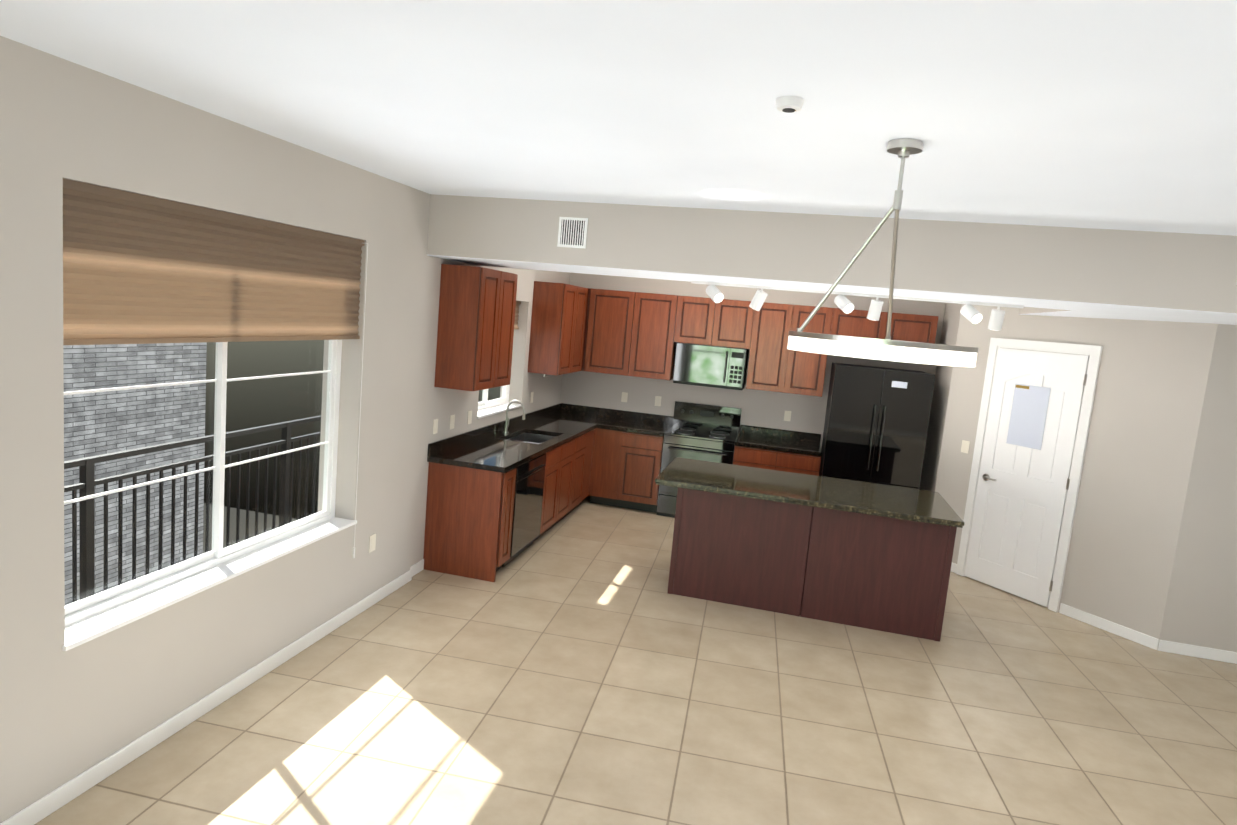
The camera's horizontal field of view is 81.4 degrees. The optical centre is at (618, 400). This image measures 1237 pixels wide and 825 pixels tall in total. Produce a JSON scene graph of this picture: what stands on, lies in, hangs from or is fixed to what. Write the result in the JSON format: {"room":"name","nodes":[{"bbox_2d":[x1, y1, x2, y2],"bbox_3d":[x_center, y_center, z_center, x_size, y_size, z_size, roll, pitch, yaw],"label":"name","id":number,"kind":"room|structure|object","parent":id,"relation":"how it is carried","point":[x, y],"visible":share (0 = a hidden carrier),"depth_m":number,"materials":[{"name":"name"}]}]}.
{"room":"kitchen","nodes":[
{"label":"kitchen","id":0,"kind":"room"},
{"bbox_2d":[0,36,1236,822],"bbox_3d":[1.694,0.411,2.679,7.920,3.100,10.700,7,7,13],"label":"wall","id":1,"kind":"structure","parent":0,"point":[1152,552],"depth_m":4.54,"materials":[{"name":"paint"}]},
{"bbox_2d":[62,340,356,650],"bbox_3d":[-1.943,-0.017,3.631,0.223,1.794,1.910,7,7,13],"label":"window","id":2,"kind":"structure","parent":1,"relation":"in","point":[92,617],"depth_m":3.63,"materials":[{"name":"white plastic"}]},
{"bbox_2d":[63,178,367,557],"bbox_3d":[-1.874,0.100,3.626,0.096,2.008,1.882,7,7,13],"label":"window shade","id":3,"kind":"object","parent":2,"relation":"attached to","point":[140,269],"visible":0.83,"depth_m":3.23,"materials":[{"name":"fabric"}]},
{"bbox_2d":[369,533,375,552],"bbox_3d":[-1.663,0.965,4.864,0.007,0.115,0.072,7,7,13],"label":"electrical outlet plate","id":4,"kind":"object","parent":1,"relation":"attached to","point":[372,538],"depth_m":4.86,"materials":[{"name":"beige plastic"}]},
{"bbox_2d":[433,419,437,433],"bbox_3d":[-1.428,0.203,5.611,0.007,0.115,0.072,7,7,13],"label":"electrical outlet plate","id":5,"kind":"object","parent":1,"relation":"attached to","point":[435,422],"depth_m":5.61,"materials":[{"name":"beige plastic"}]},
{"bbox_2d":[450,415,454,428],"bbox_3d":[-1.359,0.176,5.886,0.007,0.115,0.072,7,7,13],"label":"electrical outlet plate","id":6,"kind":"object","parent":1,"relation":"attached to","point":[452,418],"depth_m":5.88,"materials":[{"name":"beige plastic"}]},
{"bbox_2d":[467,410,471,423],"bbox_3d":[-1.281,0.145,6.199,0.007,0.115,0.072,7,7,13],"label":"electrical outlet plate","id":7,"kind":"object","parent":1,"relation":"attached to","point":[469,412],"depth_m":6.19,"materials":[{"name":"beige plastic"}]},
{"bbox_2d":[434,264,517,390],"bbox_3d":[-1.127,-0.580,5.767,0.338,0.935,0.695,7,7,13],"label":"upper cabinet","id":8,"kind":"object","parent":1,"relation":"attached to","point":[476,321],"visible":1,"depth_m":5.47,"materials":[{"name":"brown wood"}]},
{"bbox_2d":[477,385,521,418],"bbox_3d":[-1.167,-0.428,6.824,0.223,1.064,1.070,7,7,13],"label":"kitchen window","id":9,"kind":"structure","parent":1,"relation":"in","point":[486,407],"depth_m":6.94,"materials":[{"name":"white plastic"}]},
{"bbox_2d":[514,301,520,328],"bbox_3d":[-1.144,-0.814,6.781,0.050,0.283,1.042,7,7,13],"label":"blinds","id":10,"kind":"object","parent":1,"relation":"attached to","point":[518,303],"visible":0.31,"depth_m":7.23,"materials":[{"name":"fabric"}]},
{"bbox_2d":[530,392,533,402],"bbox_3d":[-0.919,-0.031,7.634,0.007,0.115,0.072,7,7,13],"label":"electrical outlet plate","id":11,"kind":"object","parent":1,"relation":"attached to","point":[531,398],"depth_m":7.63,"materials":[{"name":"beige plastic"}]},
{"bbox_2d":[528,281,587,376],"bbox_3d":[-0.634,-0.776,7.748,0.338,0.935,0.858,7,7,13],"label":"upper cabinet","id":12,"kind":"object","parent":1,"relation":"attached to","point":[574,328],"depth_m":7.37,"materials":[{"name":"brown wood"}]},
{"bbox_2d":[584,288,641,376],"bbox_3d":[-0.050,-0.779,8.203,0.616,0.935,0.338,7,7,13],"label":"upper cabinet","id":13,"kind":"object","parent":1,"relation":"attached to","point":[613,315],"depth_m":8.04,"materials":[{"name":"brown wood"}]},
{"bbox_2d":[0,559,1236,824],"bbox_3d":[1.512,1.944,2.465,7.530,0.085,9.609,7,7,13],"label":"baseboard","id":14,"kind":"structure","parent":1,"relation":"attached to","point":[58,797],"depth_m":3.80,"materials":[{"name":"white"}]},
{"bbox_2d":[621,392,627,401],"bbox_3d":[0.070,-0.038,8.418,0.072,0.115,0.007,7,7,13],"label":"electrical outlet plate","id":15,"kind":"object","parent":1,"relation":"attached to","point":[624,397],"depth_m":8.42,"materials":[{"name":"beige plastic"}]},
{"bbox_2d":[654,396,660,405],"bbox_3d":[0.457,0.007,8.326,0.072,0.115,0.007,7,7,13],"label":"electrical outlet plate","id":16,"kind":"object","parent":1,"relation":"attached to","point":[657,398],"depth_m":8.32,"materials":[{"name":"beige plastic"}]},
{"bbox_2d":[636,293,683,379],"bbox_3d":[0.417,-0.725,8.092,0.598,0.935,0.338,7,7,13],"label":"upper cabinet","id":17,"kind":"object","parent":1,"relation":"attached to","point":[661,315],"depth_m":7.92,"materials":[{"name":"brown wood"}]},
{"bbox_2d":[680,296,755,348],"bbox_3d":[1.065,-0.861,7.917,0.830,0.510,0.338,7,7,13],"label":"upper cabinet","id":18,"kind":"object","parent":1,"relation":"attached to","point":[726,323],"depth_m":7.75,"materials":[{"name":"brown wood"}]},
{"bbox_2d":[673,343,748,389],"bbox_3d":[1.020,-0.384,7.942,0.756,0.442,0.402,7,7,13],"label":"microwave","id":19,"kind":"object","parent":18,"relation":"attached to","point":[711,366],"visible":1,"depth_m":7.78,"materials":[{"name":"silver metal"}]},
{"bbox_2d":[691,281,826,310],"label":"spotlights","id":20,"kind":"object","parent":1,"relation":"attached to","point":[712,291],"depth_m":5.35,"materials":[{"name":"white metal"}]},
{"bbox_2d":[746,302,799,393],"bbox_3d":[1.642,-0.582,7.800,0.524,0.935,0.338,7,7,13],"label":"upper cabinet","id":21,"kind":"object","parent":1,"relation":"attached to","point":[770,365],"depth_m":7.63,"materials":[{"name":"brown wood"}]},
{"bbox_2d":[784,411,790,420],"bbox_3d":[1.878,0.173,7.988,0.072,0.115,0.007,7,7,13],"label":"electrical outlet plate","id":22,"kind":"object","parent":1,"relation":"attached to","point":[787,416],"depth_m":7.99,"materials":[{"name":"beige plastic"}]},
{"bbox_2d":[792,305,835,396],"bbox_3d":[1.999,-0.540,7.716,0.463,0.935,0.338,7,7,13],"label":"upper cabinet","id":23,"kind":"object","parent":1,"relation":"attached to","point":[808,376],"depth_m":7.55,"materials":[{"name":"brown wood"}]},
{"bbox_2d":[832,308,895,339],"bbox_3d":[2.534,-0.718,7.565,0.601,0.455,0.338,7,7,13],"label":"upper cabinet","id":24,"kind":"object","parent":1,"relation":"attached to","point":[856,323],"depth_m":7.40,"materials":[{"name":"brown wood"}]},
{"bbox_2d":[892,313,938,343],"bbox_3d":[2.969,-0.667,7.461,0.548,0.455,0.338,7,7,13],"label":"upper cabinet","id":25,"kind":"object","parent":1,"relation":"attached to","point":[909,327],"depth_m":7.27,"materials":[{"name":"brown wood"}]},
{"bbox_2d":[831,291,1023,330],"label":"spotlights","id":26,"kind":"object","parent":1,"relation":"attached to","point":[968,310],"depth_m":5.05,"materials":[{"name":"white metal"}]},
{"bbox_2d":[961,440,969,453],"bbox_3d":[3.222,0.430,6.684,0.008,0.115,0.075,1,8,-31],"label":"light switch","id":27,"kind":"object","parent":1,"relation":"attached to","point":[965,447],"visible":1,"depth_m":6.68,"materials":[{"name":"beige plastic"}]},
{"bbox_2d":[956,338,1102,611],"bbox_3d":[3.496,0.594,6.214,0.668,2.210,0.668,7,7,13],"label":"pantry door","id":28,"kind":"structure","parent":1,"relation":"in","point":[1036,407],"depth_m":6.17,"materials":[{"name":"painted wood"},{"name":"metal"}]},
{"bbox_2d":[0,0,1236,324],"bbox_3d":[1.801,-0.799,2.533,7.920,0.693,10.700,7,7,13],"label":"ceiling","id":29,"kind":"structure","parent":0,"point":[1076,158],"depth_m":2.65,"materials":[{"name":"paint"}]},
{"bbox_2d":[557,217,587,248],"bbox_3d":[-0.311,-1.135,4.863,0.200,0.200,0.010,7,7,13],"label":"air vent","id":30,"kind":"object","parent":29,"relation":"attached to","point":[572,232],"visible":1,"depth_m":4.86,"materials":[{"name":"white metal"}]},
{"bbox_2d":[776,96,803,112],"bbox_3d":[0.545,-0.941,2.294,0.090,0.033,0.090,7,7,13],"label":"smoke detector","id":31,"kind":"object","parent":29,"relation":"attached to","point":[789,104],"visible":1,"depth_m":2.27,"materials":[{"name":"white plastic"}]},
{"bbox_2d":[787,139,977,366],"bbox_3d":[1.031,-0.562,2.720,0.684,0.799,0.684,7,7,13],"label":"pendant light","id":32,"kind":"object","parent":29,"relation":"hanging from","point":[887,348],"visible":1,"depth_m":2.54,"materials":[{"name":"white"}]},
{"bbox_2d":[34,495,1236,824],"bbox_3d":[1.555,1.993,2.869,7.920,0.100,10.700,7,7,13],"label":"floor","id":33,"kind":"structure","parent":0,"point":[578,665],"depth_m":3.91,"materials":[{"name":"tile"}]},
{"bbox_2d":[423,462,515,581],"bbox_3d":[-1.174,0.925,5.675,0.628,0.870,0.250,7,7,13],"label":"base cabinet","id":34,"kind":"object","parent":33,"relation":"on","point":[468,522],"depth_m":5.56,"materials":[{"name":"brown wood"}]},
{"bbox_2d":[498,453,545,569],"bbox_3d":[-1.038,0.886,6.119,0.638,0.866,0.672,7,7,13],"label":"dishwasher","id":35,"kind":"object","parent":33,"relation":"on","point":[528,501],"visible":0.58,"depth_m":6.00,"materials":[{"name":"black metal"}]},
{"bbox_2d":[541,432,590,523],"bbox_3d":[-0.722,0.748,7.485,0.631,0.870,0.500,7,7,13],"label":"base cabinet","id":36,"kind":"object","parent":33,"relation":"on","point":[565,479],"depth_m":7.00,"materials":[{"name":"brown wood"}]},
{"bbox_2d":[427,403,606,472],"bbox_3d":[-0.775,0.376,7.017,0.660,0.320,3.198,7,7,13],"label":"countertop","id":37,"kind":"structure","parent":36,"relation":"on","point":[531,436],"depth_m":6.47,"materials":[{"name":"stone"}]},
{"bbox_2d":[503,400,524,432],"bbox_3d":[-0.979,0.154,6.826,0.212,0.326,0.089,7,7,13],"label":"faucet","id":38,"kind":"object","parent":37,"relation":"on","point":[506,425],"visible":1,"depth_m":6.81,"materials":[{"name":"silver metal"}]},
{"bbox_2d":[583,429,594,502],"bbox_3d":[-0.632,0.712,7.846,0.631,0.870,0.370,7,7,13],"label":"base cabinet","id":39,"kind":"object","parent":33,"relation":"on","point":[590,453],"depth_m":7.91,"materials":[{"name":"brown wood"}]},
{"bbox_2d":[591,428,626,507],"bbox_3d":[-0.048,0.721,8.199,0.380,0.870,0.631,7,7,13],"label":"base cabinet","id":40,"kind":"object","parent":33,"relation":"on","point":[610,445],"depth_m":7.90,"materials":[{"name":"brown wood"}]},
{"bbox_2d":[623,432,663,512],"bbox_3d":[0.297,0.761,8.117,0.454,0.870,0.631,7,7,13],"label":"base cabinet","id":41,"kind":"object","parent":33,"relation":"on","point":[644,451],"depth_m":7.81,"materials":[{"name":"brown wood"}]},
{"bbox_2d":[599,409,673,435],"bbox_3d":[0.209,0.244,8.078,0.724,0.142,0.648,7,7,13],"label":"countertop","id":42,"kind":"structure","parent":41,"relation":"on","point":[611,419],"depth_m":8.28,"materials":[{"name":"stone"}]},
{"bbox_2d":[656,401,741,517],"bbox_3d":[0.893,0.669,7.928,0.758,1.200,0.678,7,7,13],"label":"range","id":43,"kind":"object","parent":33,"relation":"on","point":[703,432],"visible":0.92,"depth_m":7.76,"materials":[{"name":"silver metal"}]},
{"bbox_2d":[733,446,820,475],"bbox_3d":[1.681,0.923,7.788,0.880,0.870,0.631,7,7,13],"label":"base cabinet","id":44,"kind":"object","parent":33,"relation":"on","point":[743,456],"depth_m":7.45,"materials":[{"name":"brown wood"}]},
{"bbox_2d":[735,425,821,455],"bbox_3d":[1.723,0.421,7.720,0.880,0.142,0.643,7,7,13],"label":"countertop","id":45,"kind":"structure","parent":44,"relation":"on","point":[798,442],"depth_m":7.86,"materials":[{"name":"stone"}]},
{"bbox_2d":[667,488,956,641],"bbox_3d":[1.465,1.161,5.654,2.001,0.868,0.646,7,7,13],"label":"kitchen island","id":46,"kind":"object","parent":33,"relation":"on","point":[881,573],"visible":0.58,"depth_m":5.33,"materials":[{"name":"brown wood"}]},
{"bbox_2d":[655,457,963,527],"bbox_3d":[1.447,0.693,5.682,2.185,0.044,0.970,7,7,13],"label":"island countertop","id":47,"kind":"structure","parent":46,"relation":"on","point":[912,504],"depth_m":5.51,"materials":[{"name":"stone"}]},
{"bbox_2d":[819,362,934,488],"bbox_3d":[2.579,0.568,7.398,0.915,1.820,0.827,7,7,13],"label":"refrigerator","id":48,"kind":"object","parent":33,"relation":"on","point":[876,425],"visible":0.67,"depth_m":7.01,"materials":[{"name":"black metal"}]},
{"label":"outside","id":49,"kind":"structure","parent":0,"visible":0},
{"bbox_2d":[203,503,296,553],"bbox_3d":[-16.615,5.626,10.240,29.680,0.200,32.000,7,7,13],"label":"ground","id":50,"kind":"structure","parent":49,"point":[232,534],"depth_m":24.27,"materials":[{"name":"grey concrete"}]},
{"bbox_2d":[63,342,206,605],"bbox_3d":[-7.898,-0.212,9.668,0.200,13.000,5.800,7,7,13],"label":"brick wall","id":51,"kind":"structure","parent":50,"relation":"on","point":[181,430],"depth_m":11.26,"materials":[{"name":"grey brick"}]},
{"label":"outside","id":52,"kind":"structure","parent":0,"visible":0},
{"bbox_2d":[64,415,320,602],"bbox_3d":[-2.937,1.204,4.843,1.810,1.450,8.060,7,7,13],"label":"railing","id":53,"kind":"object","parent":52,"point":[87,541],"depth_m":5.66,"materials":[{"name":"black metal"}]}
]}

